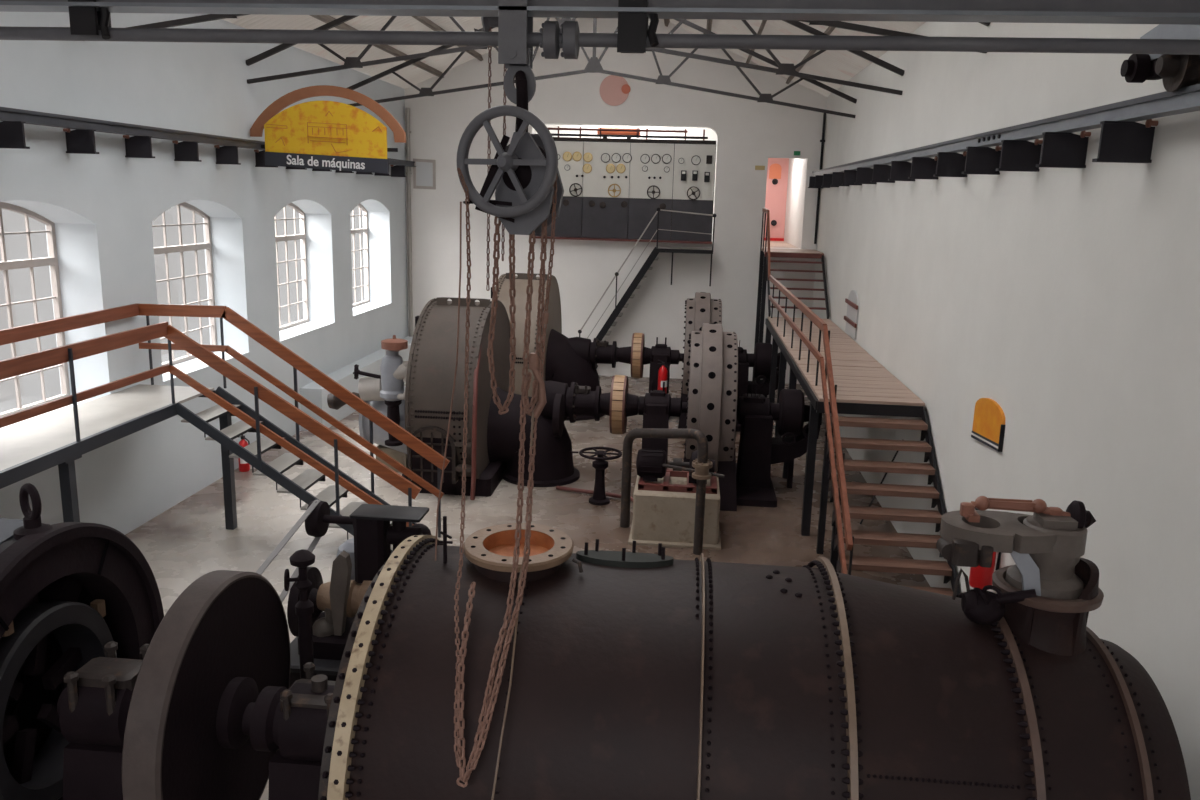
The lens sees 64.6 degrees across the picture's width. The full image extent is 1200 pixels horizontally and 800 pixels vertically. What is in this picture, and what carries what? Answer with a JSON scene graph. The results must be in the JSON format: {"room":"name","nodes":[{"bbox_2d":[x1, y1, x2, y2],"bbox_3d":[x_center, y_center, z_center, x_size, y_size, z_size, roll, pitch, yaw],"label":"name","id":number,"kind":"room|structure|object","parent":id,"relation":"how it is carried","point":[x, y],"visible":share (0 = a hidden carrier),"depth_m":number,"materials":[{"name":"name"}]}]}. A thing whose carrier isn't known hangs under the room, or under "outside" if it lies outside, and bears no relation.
{"room":"power station hall","nodes":[
{"label":"power station hall","id":0,"kind":"room"},
{"bbox_2d":[0,12,407,534],"bbox_3d":[-6.481,-1.487,11.460,0.660,7.150,26.700,3,12,5],"label":"wall","id":1,"kind":"structure","parent":0,"point":[102,207],"depth_m":13.26,"materials":[{"name":"paint"}]},
{"bbox_2d":[0,121,29,148],"bbox_3d":[-6.065,-2.729,9.743,0.355,0.285,0.112,3,12,5],"label":"bracket","id":2,"kind":"object","parent":1,"relation":"attached to","point":[12,133],"visible":1,"depth_m":9.74,"materials":[{"name":"black metal"}]},
{"bbox_2d":[0,202,69,416],"bbox_3d":[-6.833,-0.963,10.501,0.095,2.470,2.630,3,12,5],"label":"window","id":3,"kind":"structure","parent":1,"relation":"in","point":[52,260],"depth_m":11.32,"materials":[{"name":"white glass"}]},
{"bbox_2d":[63,128,98,153],"bbox_3d":[-5.952,-2.972,10.892,0.355,0.285,0.112,3,12,5],"label":"bracket","id":4,"kind":"object","parent":1,"relation":"attached to","point":[78,141],"visible":0.91,"depth_m":10.89,"materials":[{"name":"black metal"}]},
{"bbox_2d":[123,135,154,157],"bbox_3d":[-5.841,-3.214,12.031,0.355,0.285,0.112,3,12,5],"label":"bracket","id":5,"kind":"object","parent":1,"relation":"attached to","point":[135,146],"visible":0.93,"depth_m":12.03,"materials":[{"name":"black metal"}]},
{"bbox_2d":[152,202,216,365],"bbox_3d":[-6.469,-1.755,14.236,0.095,2.470,2.620,3,12,5],"label":"window","id":6,"kind":"structure","parent":1,"relation":"in","point":[207,245],"depth_m":14.86,"materials":[{"name":"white glass"}]},
{"bbox_2d":[172,140,201,161],"bbox_3d":[-5.730,-3.455,13.170,0.355,0.285,0.112,3,12,5],"label":"bracket","id":7,"kind":"object","parent":1,"relation":"attached to","point":[185,150],"visible":0.91,"depth_m":13.17,"materials":[{"name":"black metal"}]},
{"bbox_2d":[0,107,415,166],"bbox_3d":[-5.911,-3.166,10.894,0.140,0.130,26.400,3,12,5],"label":"rail","id":8,"kind":"object","parent":1,"relation":"attached to","point":[6,114],"visible":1,"depth_m":11.59,"materials":[{"name":"metal"}]},
{"bbox_2d":[250,85,405,173],"bbox_3d":[-4.375,-4.330,15.180,2.560,1.340,0.178,3,12,5],"label":"hanging sign","id":9,"kind":"object","parent":8,"relation":"hanging from","point":[329,135],"visible":1,"depth_m":15.14,"materials":[{"name":"yellow metal"}]},
{"bbox_2d":[214,145,240,164],"bbox_3d":[-5.618,-3.699,14.319,0.355,0.285,0.112,3,12,5],"label":"bracket","id":10,"kind":"object","parent":1,"relation":"attached to","point":[224,154],"visible":0.93,"depth_m":14.31,"materials":[{"name":"black metal"}]},
{"bbox_2d":[254,150,277,166],"bbox_3d":[-5.491,-3.974,15.615,0.355,0.285,0.112,3,12,5],"label":"bracket","id":11,"kind":"object","parent":1,"relation":"attached to","point":[259,155],"visible":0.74,"depth_m":15.62,"materials":[{"name":"black metal"}]},
{"bbox_2d":[274,203,308,330],"bbox_3d":[-6.103,-2.549,17.980,0.095,2.470,2.650,3,12,5],"label":"window","id":12,"kind":"structure","parent":1,"relation":"in","point":[302,235],"depth_m":18.71,"materials":[{"name":"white glass"}]},
{"bbox_2d":[286,167,306,169],"bbox_3d":[-5.377,-4.221,16.783,0.355,0.285,0.112,3,12,5],"label":"bracket","id":13,"kind":"object","parent":1,"relation":"attached to","point":[286,167],"visible":0.18,"depth_m":16.80,"materials":[{"name":"black paint"}]},
{"bbox_2d":[312,169,331,171],"bbox_3d":[-5.263,-4.469,17.952,0.355,0.285,0.112,3,12,5],"label":"bracket","id":14,"kind":"object","parent":1,"relation":"attached to","point":[313,169],"visible":0.18,"depth_m":17.96,"materials":[{"name":"black metal"}]},
{"bbox_2d":[335,170,353,172],"bbox_3d":[-5.149,-4.717,19.120,0.355,0.285,0.112,3,12,5],"label":"bracket","id":15,"kind":"object","parent":1,"relation":"attached to","point":[337,171],"visible":0.18,"depth_m":19.14,"materials":[{"name":"black metal"}]},
{"bbox_2d":[300,336,412,430],"bbox_3d":[-5.115,-0.536,21.334,0.420,0.820,7.000,3,12,5],"label":"trim","id":16,"kind":"structure","parent":1,"relation":"attached to","point":[313,392],"depth_m":19.19,"materials":[{"name":"paint"}]},
{"bbox_2d":[350,204,369,306],"bbox_3d":[-5.747,-3.322,21.627,0.095,2.470,2.680,3,12,5],"label":"window","id":17,"kind":"structure","parent":1,"relation":"in","point":[364,230],"depth_m":22.58,"materials":[{"name":"clear glass"}]},
{"bbox_2d":[356,171,372,174],"bbox_3d":[-5.035,-4.965,20.289,0.355,0.285,0.112,3,12,5],"label":"bracket","id":18,"kind":"object","parent":1,"relation":"attached to","point":[368,173],"visible":0.18,"depth_m":20.30,"materials":[{"name":"black metal"}]},
{"bbox_2d":[352,335,407,428],"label":"valve","id":19,"kind":"object","parent":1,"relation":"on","point":[383,393],"depth_m":14.65,"materials":[{"name":"blue paint"}]},
{"bbox_2d":[374,173,390,175],"bbox_3d":[-4.920,-5.213,21.458,0.355,0.285,0.112,3,12,5],"label":"bracket","id":20,"kind":"object","parent":1,"relation":"attached to","point":[375,174],"visible":0.23,"depth_m":21.47,"materials":[{"name":"black metal"}]},
{"bbox_2d":[390,165,405,176],"bbox_3d":[-4.806,-5.460,22.626,0.355,0.285,0.112,3,12,5],"label":"bracket","id":21,"kind":"object","parent":1,"relation":"attached to","point":[398,170],"visible":0.87,"depth_m":22.62,"materials":[{"name":"black metal"}]},
{"bbox_2d":[126,14,990,53],"bbox_3d":[-0.918,-5.184,10.389,10.289,2.504,0.070,3,12,5],"label":"roof truss","id":22,"kind":"object","parent":1,"relation":"attached to","point":[209,17],"visible":0.37,"depth_m":10.30,"materials":[{"name":"black metal"}]},
{"bbox_2d":[246,15,904,94],"bbox_3d":[-0.513,-6.062,14.528,10.289,2.504,0.070,3,12,5],"label":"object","id":23,"kind":"object","parent":1,"relation":"attached to","point":[349,62],"visible":0.59,"depth_m":14.52,"materials":[{"name":"black metal"}]},
{"bbox_2d":[347,18,856,117],"bbox_3d":[-0.109,-6.939,18.666,10.289,2.504,0.070,3,12,5],"label":"roof truss","id":24,"kind":"object","parent":1,"relation":"attached to","point":[593,66],"visible":0.62,"depth_m":18.67,"materials":[{"name":"black metal"}]},
{"bbox_2d":[126,375,929,799],"bbox_3d":[-1.240,2.156,11.720,11.260,0.200,26.700,3,12,5],"label":"floor","id":25,"kind":"structure","parent":0,"point":[190,540],"depth_m":13.45,"materials":[{"name":"grey concrete"}]},
{"bbox_2d":[0,483,163,799],"bbox_3d":[-4.494,1.813,6.307,2.020,2.684,2.380,3,12,5],"label":"generator","id":26,"kind":"object","parent":25,"relation":"on","point":[68,590],"visible":0.8,"depth_m":6.42,"materials":[{"name":"black metal"}]},
{"bbox_2d":[59,641,148,799],"bbox_3d":[-3.144,2.404,6.311,0.580,1.485,0.740,3,12,5],"label":"bearing","id":27,"kind":"object","parent":25,"relation":"on","point":[96,699],"visible":0.65,"depth_m":6.06,"materials":[{"name":"black paint"}]},
{"bbox_2d":[0,303,236,529],"bbox_3d":[-5.895,1.116,8.382,1.265,2.985,8.743,3,12,5],"label":"gallery","id":28,"kind":"object","parent":25,"relation":"on","point":[60,438],"visible":0.86,"depth_m":10.37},
{"bbox_2d":[238,435,249,471],"bbox_3d":[-5.741,0.839,15.313,0.170,0.626,0.187,-7,15,-35],"label":"fire extinguisher","id":29,"kind":"object","parent":25,"relation":"on","point":[244,466],"visible":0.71,"depth_m":15.28,"materials":[{"name":"red metal"}]},
{"bbox_2d":[250,662,335,799],"bbox_3d":[-1.832,2.479,6.188,0.800,1.460,1.200,3,12,5],"label":"bearing","id":30,"kind":"object","parent":25,"relation":"on","point":[291,722],"visible":0.67,"depth_m":5.94,"materials":[{"name":"black paint"}]},
{"bbox_2d":[57,570,290,799],"bbox_3d":[-2.417,2.021,6.148,1.558,1.789,1.821,-10,17,-43],"label":"flywheel","id":31,"kind":"object","parent":30,"relation":"on","point":[224,639],"visible":0.94,"depth_m":5.83,"materials":[{"name":"black paint"}]},
{"bbox_2d":[284,549,314,678],"bbox_3d":[-2.188,2.030,7.062,0.262,1.950,0.240,3,12,5],"label":"valve","id":32,"kind":"object","parent":25,"relation":"on","point":[304,608],"visible":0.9,"depth_m":6.91,"materials":[{"name":"black paint"}]},
{"bbox_2d":[164,307,449,552],"bbox_3d":[-3.596,0.434,11.955,3.210,3.003,1.104,3,12,5],"label":"stair","id":33,"kind":"structure","parent":25,"relation":"on","point":[251,420],"depth_m":11.86,"materials":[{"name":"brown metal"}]},
{"bbox_2d":[255,500,430,687],"bbox_3d":[-2.107,1.975,7.535,1.330,1.864,2.661,3,12,5],"label":"mechanism","id":34,"kind":"object","parent":25,"relation":"on","point":[359,559],"visible":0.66,"depth_m":8.03,"materials":[{"name":"black paint"}]},
{"bbox_2d":[336,538,361,583],"bbox_3d":[-2.196,1.445,8.479,0.320,0.400,0.320,3,12,5],"label":"pot","id":35,"kind":"object","parent":34,"relation":"on","point":[348,546],"depth_m":8.35,"materials":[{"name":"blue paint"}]},
{"bbox_2d":[359,413,407,467],"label":"valve","id":36,"kind":"object","parent":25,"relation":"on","point":[388,443],"depth_m":15.20,"materials":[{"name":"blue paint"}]},
{"bbox_2d":[402,297,601,499],"bbox_3d":[-1.377,-0.025,15.284,3.035,3.220,3.244,3,12,5],"label":"turbine","id":37,"kind":"object","parent":25,"relation":"on","point":[493,443],"visible":0.85,"depth_m":14.41,"materials":[{"name":"brown paint"}]},
{"bbox_2d":[491,273,618,420],"bbox_3d":[-0.886,-1.030,19.885,2.715,3.220,3.174,3,12,5],"label":"turbine","id":38,"kind":"object","parent":25,"relation":"on","point":[567,360],"visible":0.38,"depth_m":19.35,"materials":[{"name":"beige paint"}]},
{"bbox_2d":[556,486,632,501],"bbox_3d":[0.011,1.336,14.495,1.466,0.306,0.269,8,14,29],"label":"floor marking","id":39,"kind":"object","parent":25,"relation":"on","point":[557,487],"visible":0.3,"depth_m":14.61,"materials":[{"name":"red paint"}]},
{"bbox_2d":[570,447,621,504],"bbox_3d":[-0.011,1.146,14.212,0.664,0.794,0.650,10,15,36],"label":"stand","id":40,"kind":"object","parent":25,"relation":"on","point":[600,464],"visible":1,"depth_m":14.15,"materials":[{"name":"black paint"}]},
{"bbox_2d":[578,208,716,340],"bbox_3d":[1.050,-2.589,23.444,3.408,4.262,0.870,3,12,5],"label":"stair","id":41,"kind":"structure","parent":25,"relation":"on","point":[634,285],"depth_m":22.96,"materials":[{"name":"black metal"}]},
{"bbox_2d":[620,428,724,554],"bbox_3d":[0.866,1.095,12.562,1.617,1.634,0.330,12,16,39],"label":"pipe","id":42,"kind":"object","parent":25,"relation":"on","point":[702,464],"visible":1,"depth_m":12.27,"materials":[{"name":"metal"}]},
{"bbox_2d":[628,475,720,549],"bbox_3d":[1.048,1.484,13.048,1.220,0.680,1.220,3,12,5],"label":"plinth","id":43,"kind":"object","parent":25,"relation":"on","point":[667,518],"visible":0.86,"depth_m":12.54,"materials":[{"name":"concrete"}]},
{"bbox_2d":[636,448,716,493],"bbox_3d":[1.048,0.902,12.966,1.100,0.490,0.780,3,12,5],"label":"pump","id":44,"kind":"object","parent":43,"relation":"on","point":[649,462],"visible":0.77,"depth_m":12.79,"materials":[{"name":"black metal"}]},
{"bbox_2d":[649,292,740,431],"bbox_3d":[2.042,-0.867,19.640,2.190,2.709,2.702,3,12,5],"label":"generator","id":45,"kind":"object","parent":25,"relation":"on","point":[701,309],"visible":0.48,"depth_m":18.81,"materials":[{"name":"grey paint"}]},
{"bbox_2d":[619,333,683,377],"bbox_3d":[1.898,-0.873,19.654,3.700,0.944,0.944,3,12,5],"label":"drum","id":46,"kind":"object","parent":45,"relation":"attached to","point":[637,355],"visible":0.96,"depth_m":19.51,"materials":[{"name":"black paint"}]},
{"bbox_2d":[657,360,669,393],"bbox_3d":[1.250,-0.482,19.322,0.235,0.701,0.371,-2,13,-17],"label":"fire extinguisher","id":47,"kind":"object","parent":45,"relation":"attached to","point":[662,373],"visible":0.86,"depth_m":19.17,"materials":[{"name":"red metal"}]},
{"bbox_2d":[638,323,776,510],"bbox_3d":[1.694,0.137,15.060,2.190,2.708,2.702,3,12,5],"label":"generator","id":48,"kind":"object","parent":25,"relation":"on","point":[712,389],"visible":0.8,"depth_m":14.05,"materials":[{"name":"grey paint"}]},
{"bbox_2d":[599,375,737,433],"bbox_3d":[1.420,0.125,15.086,3.700,0.944,0.944,3,12,5],"label":"drum","id":49,"kind":"object","parent":48,"relation":"attached to","point":[618,404],"visible":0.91,"depth_m":14.92,"materials":[{"name":"black paint"}]},
{"bbox_2d":[318,516,1190,799],"bbox_3d":[0.880,2.113,5.805,4.490,2.760,2.540,3,12,5],"label":"boiler","id":50,"kind":"object","parent":25,"relation":"on","point":[636,675],"depth_m":4.93,"materials":[{"name":"brown paint"}]},
{"bbox_2d":[936,496,1103,655],"bbox_3d":[2.380,1.010,5.424,0.920,0.917,0.600,3,12,5],"label":"valve","id":51,"kind":"object","parent":50,"relation":"on","point":[1047,598],"visible":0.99,"depth_m":5.26,"materials":[{"name":"brown paint"}]},
{"bbox_2d":[736,341,786,418],"bbox_3d":[3.154,-0.391,19.613,1.290,1.701,0.800,3,12,5],"label":"exciter","id":52,"kind":"object","parent":25,"relation":"on","point":[760,360],"visible":0.54,"depth_m":19.29,"materials":[{"name":"black paint"}]},
{"bbox_2d":[736,386,821,487],"bbox_3d":[2.806,0.599,15.030,1.290,1.671,0.800,3,12,5],"label":"housing","id":53,"kind":"object","parent":25,"relation":"on","point":[758,450],"visible":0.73,"depth_m":14.77,"materials":[{"name":"black paint"}]},
{"bbox_2d":[752,208,828,380],"bbox_3d":[4.404,-2.200,21.947,1.335,4.325,3.310,3,12,5],"label":"flight","id":54,"kind":"object","parent":25,"relation":"on","point":[765,269],"visible":0.88,"depth_m":21.68,"materials":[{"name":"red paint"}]},
{"bbox_2d":[765,275,924,574],"bbox_3d":[3.702,-0.078,15.155,1.350,2.990,11.548,3,12,5],"label":"platform","id":55,"kind":"object","parent":25,"relation":"on","point":[830,367],"visible":0.94,"depth_m":13.02,"materials":[{"name":"brown wood"}]},
{"bbox_2d":[816,405,959,595],"bbox_3d":[3.338,1.364,10.941,1.231,2.066,2.756,3,12,5],"label":"stair","id":56,"kind":"structure","parent":25,"relation":"on","point":[859,563],"depth_m":11.12,"materials":[{"name":"brown wood"}]},
{"bbox_2d":[222,14,924,96],"bbox_3d":[-0.924,-5.775,10.008,10.760,2.357,26.700,3,12,5],"label":"roof truss","id":57,"kind":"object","parent":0,"point":[835,64],"depth_m":18.86,"materials":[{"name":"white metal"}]},
{"bbox_2d":[404,18,827,383],"bbox_3d":[0.088,-5.036,23.620,11.160,9.336,0.300,3,12,5],"label":"wall","id":58,"kind":"structure","parent":0,"point":[748,132],"depth_m":23.44,"materials":[{"name":"white paint"}]},
{"bbox_2d":[405,107,412,336],"bbox_3d":[-4.822,-4.025,24.091,0.120,6.500,0.124,3,12,5],"label":"conduit","id":59,"kind":"object","parent":58,"relation":"attached to","point":[409,173],"visible":0.78,"depth_m":23.95,"materials":[{"name":"grey metal"}]},
{"bbox_2d":[413,159,435,188],"bbox_3d":[-4.389,-5.651,23.758,0.570,0.740,0.030,3,12,5],"label":"picture frame","id":60,"kind":"object","parent":58,"relation":"attached to","point":[424,173],"visible":1,"depth_m":23.75,"materials":[{"name":"grey paper"}]},
{"bbox_2d":[600,75,630,105],"bbox_3d":[0.362,-7.462,22.889,0.750,0.720,0.050,3,12,5],"label":"wall sign","id":61,"kind":"object","parent":58,"relation":"attached to","point":[614,90],"visible":0.92,"depth_m":22.89,"materials":[{"name":"pink"}]},
{"bbox_2d":[532,137,715,243],"bbox_3d":[0.529,-5.142,23.277,4.530,2.450,0.400,3,12,5],"label":"control panel","id":62,"kind":"object","parent":58,"relation":"attached to","point":[613,188],"visible":0.91,"depth_m":23.33,"materials":[{"name":"metal"}]},
{"bbox_2d":[755,166,764,169],"bbox_3d":[3.865,-5.612,22.963,0.230,0.100,0.020,3,12,5],"label":"sign","id":63,"kind":"object","parent":58,"relation":"attached to","point":[756,167],"visible":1,"depth_m":22.95,"materials":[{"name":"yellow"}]},
{"bbox_2d":[814,113,825,243],"bbox_3d":[5.287,-5.321,22.834,0.120,3.100,0.115,3,12,5],"label":"conduit","id":64,"kind":"object","parent":58,"relation":"attached to","point":[822,141],"visible":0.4,"depth_m":22.74,"materials":[{"name":"black metal"}]},
{"bbox_2d":[534,124,716,233],"bbox_3d":[0.759,-5.972,24.768,6.630,3.880,2.450,3,12,5],"label":"wall","id":65,"kind":"structure","parent":0,"point":[692,131],"depth_m":25.56,"materials":[{"name":"white paint"}]},
{"bbox_2d":[597,128,640,138],"bbox_3d":[0.470,-6.605,23.712,1.080,0.385,0.250,3,12,5],"label":"duct","id":66,"kind":"object","parent":65,"relation":"attached to","point":[598,132],"visible":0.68,"depth_m":23.61,"materials":[{"name":"orange metal"}]},
{"bbox_2d":[548,126,707,139],"bbox_3d":[0.556,-6.539,23.473,4.200,0.360,0.082,3,12,5],"label":"pipe","id":67,"kind":"object","parent":65,"relation":"attached to","point":[580,129],"visible":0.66,"depth_m":23.42,"materials":[{"name":"black metal"}]},
{"bbox_2d":[763,158,788,237],"bbox_3d":[4.789,-5.889,27.611,1.480,2.660,0.120,3,12,5],"label":"wall","id":68,"kind":"structure","parent":0,"point":[776,195],"depth_m":27.53,"materials":[{"name":"red paint"}]},
{"bbox_2d":[765,238,783,240],"bbox_3d":[4.750,-4.711,27.788,1.240,0.080,0.030,3,12,5],"label":"baseboard","id":69,"kind":"structure","parent":68,"relation":"attached to","point":[771,239],"depth_m":27.74,"materials":[{"name":"red ceramic"}]},
{"bbox_2d":[769,164,781,178],"bbox_3d":[5.051,-6.591,27.363,0.340,0.430,0.015,3,12,5],"label":"notice","id":70,"kind":"object","parent":68,"relation":"attached to","point":[775,169],"visible":1,"depth_m":27.36,"materials":[{"name":"orange paper"}]},
{"bbox_2d":[764,241,797,247],"bbox_3d":[4.549,-4.192,25.777,1.480,0.100,4.400,3,12,5],"label":"floor","id":71,"kind":"structure","parent":0,"point":[773,244],"depth_m":25.04,"materials":[{"name":"beige concrete"}]},
{"bbox_2d":[784,158,805,247],"bbox_3d":[4.584,-5.453,25.506,1.480,2.680,4.400,3,12,5],"label":"wall","id":72,"kind":"structure","parent":0,"point":[796,171],"depth_m":25.22,"materials":[{"name":"white paint"}]},
{"bbox_2d":[812,22,1199,799],"bbox_3d":[4.206,-0.993,10.520,0.300,7.150,26.700,3,12,5],"label":"wall","id":73,"kind":"structure","parent":0,"point":[1066,299],"depth_m":8.14,"materials":[{"name":"white paint"}]},
{"bbox_2d":[808,176,814,187],"bbox_3d":[5.126,-5.170,22.539,0.355,0.285,0.112,3,12,5],"label":"bracket","id":74,"kind":"object","parent":73,"relation":"attached to","point":[811,179],"visible":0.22,"depth_m":22.55,"materials":[{"name":"black metal"}]},
{"bbox_2d":[814,175,829,187],"bbox_3d":[5.020,-4.939,21.448,0.355,0.285,0.112,3,12,5],"label":"bracket","id":75,"kind":"object","parent":73,"relation":"attached to","point":[818,178],"visible":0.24,"depth_m":21.45,"materials":[{"name":"black metal"}]},
{"bbox_2d":[821,174,838,186],"bbox_3d":[4.891,-4.660,20.134,0.355,0.285,0.112,3,12,5],"label":"bracket","id":76,"kind":"object","parent":73,"relation":"attached to","point":[827,178],"visible":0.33,"depth_m":20.14,"materials":[{"name":"black metal"}]},
{"bbox_2d":[831,172,848,185],"bbox_3d":[4.760,-4.375,18.790,0.355,0.285,0.112,3,12,5],"label":"bracket","id":77,"kind":"object","parent":73,"relation":"attached to","point":[838,177],"visible":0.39,"depth_m":18.79,"materials":[{"name":"black metal"}]},
{"bbox_2d":[844,290,858,339],"bbox_3d":[4.686,-1.626,17.702,0.060,0.840,1.280,3,12,5],"label":"wall plaque","id":78,"kind":"object","parent":73,"relation":"attached to","point":[851,319],"visible":1,"depth_m":17.57,"materials":[{"name":"grey"}]},
{"bbox_2d":[842,170,861,184],"bbox_3d":[4.622,-4.076,17.378,0.355,0.285,0.112,3,12,5],"label":"bracket","id":79,"kind":"object","parent":73,"relation":"attached to","point":[849,175],"visible":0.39,"depth_m":17.38,"materials":[{"name":"black metal"}]},
{"bbox_2d":[854,167,876,183],"bbox_3d":[4.489,-3.787,16.015,0.355,0.285,0.112,3,12,5],"label":"bracket","id":80,"kind":"object","parent":73,"relation":"attached to","point":[864,175],"visible":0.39,"depth_m":16.01,"materials":[{"name":"black metal"}]},
{"bbox_2d":[871,164,894,182],"bbox_3d":[4.346,-3.477,14.554,0.355,0.285,0.112,3,12,5],"label":"bracket","id":81,"kind":"object","parent":73,"relation":"attached to","point":[881,173],"visible":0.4,"depth_m":14.55,"materials":[{"name":"black metal"}]},
{"bbox_2d":[888,161,914,180],"bbox_3d":[4.218,-3.198,13.239,0.355,0.285,0.112,3,12,5],"label":"bracket","id":82,"kind":"object","parent":73,"relation":"attached to","point":[900,170],"visible":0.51,"depth_m":13.24,"materials":[{"name":"black metal"}]},
{"bbox_2d":[908,156,937,179],"bbox_3d":[4.096,-2.934,11.993,0.355,0.285,0.112,3,12,5],"label":"bracket","id":83,"kind":"object","parent":73,"relation":"attached to","point":[921,167],"visible":0.79,"depth_m":11.99,"materials":[{"name":"black metal"}]},
{"bbox_2d":[933,151,966,176],"bbox_3d":[3.973,-2.665,10.727,0.355,0.285,0.112,3,12,5],"label":"bracket","id":84,"kind":"object","parent":73,"relation":"attached to","point":[949,164],"visible":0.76,"depth_m":10.72,"materials":[{"name":"black metal"}]},
{"bbox_2d":[962,145,1001,174],"bbox_3d":[3.861,-2.424,9.587,0.355,0.285,0.112,3,12,5],"label":"bracket","id":85,"kind":"object","parent":73,"relation":"attached to","point":[979,160],"visible":0.85,"depth_m":9.58,"materials":[{"name":"black metal"}]},
{"bbox_2d":[969,508,1000,589],"bbox_3d":[3.688,1.417,9.069,0.211,0.782,0.244,-9,16,-42],"label":"fire extinguisher","id":86,"kind":"object","parent":73,"relation":"attached to","point":[979,577],"visible":0.18,"depth_m":9.05,"materials":[{"name":"red metal"}]},
{"bbox_2d":[971,398,1005,451],"bbox_3d":[3.891,0.240,9.528,0.040,0.500,0.902,3,12,5],"label":"wall sign","id":87,"kind":"object","parent":73,"relation":"attached to","point":[988,428],"visible":1,"depth_m":9.45,"materials":[{"name":"orange plastic"}]},
{"bbox_2d":[811,84,1199,176],"bbox_3d":[3.891,-2.713,10.033,0.140,0.130,26.400,3,12,5],"label":"rail","id":88,"kind":"object","parent":73,"relation":"attached to","point":[1186,99],"visible":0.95,"depth_m":7.28,"materials":[{"name":"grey metal"}]},
{"bbox_2d":[0,0,1199,290],"bbox_3d":[-1.462,-1.623,5.385,10.000,1.986,2.280,3,12,5],"label":"crane","id":89,"kind":"object","parent":88,"relation":"on","point":[1169,52],"visible":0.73,"depth_m":4.98,"materials":[{"name":"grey metal"}]},
{"bbox_2d":[435,70,563,799],"bbox_3d":[-0.461,0.180,4.963,0.711,3.744,1.355,-2,13,-14],"label":"chain hoist","id":90,"kind":"object","parent":89,"relation":"hanging from","point":[524,174],"visible":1,"depth_m":5.14,"materials":[{"name":"black paint"}]},
{"bbox_2d":[996,139,1042,171],"bbox_3d":[3.755,-2.193,8.497,0.355,0.285,0.112,3,12,5],"label":"bracket","id":91,"kind":"object","parent":73,"relation":"attached to","point":[1016,155],"visible":0.9,"depth_m":8.49,"materials":[{"name":"black metal"}]},
{"bbox_2d":[1036,131,1090,167],"bbox_3d":[3.657,-1.980,7.494,0.355,0.285,0.112,3,12,5],"label":"bracket","id":92,"kind":"object","parent":73,"relation":"attached to","point":[1059,149],"visible":0.96,"depth_m":7.49,"materials":[{"name":"black metal"}]},
{"bbox_2d":[1092,119,1157,162],"bbox_3d":[3.552,-1.753,6.422,0.355,0.285,0.112,3,12,5],"label":"bracket","id":93,"kind":"object","parent":73,"relation":"attached to","point":[1120,141],"visible":0.96,"depth_m":6.42,"materials":[{"name":"black metal"}]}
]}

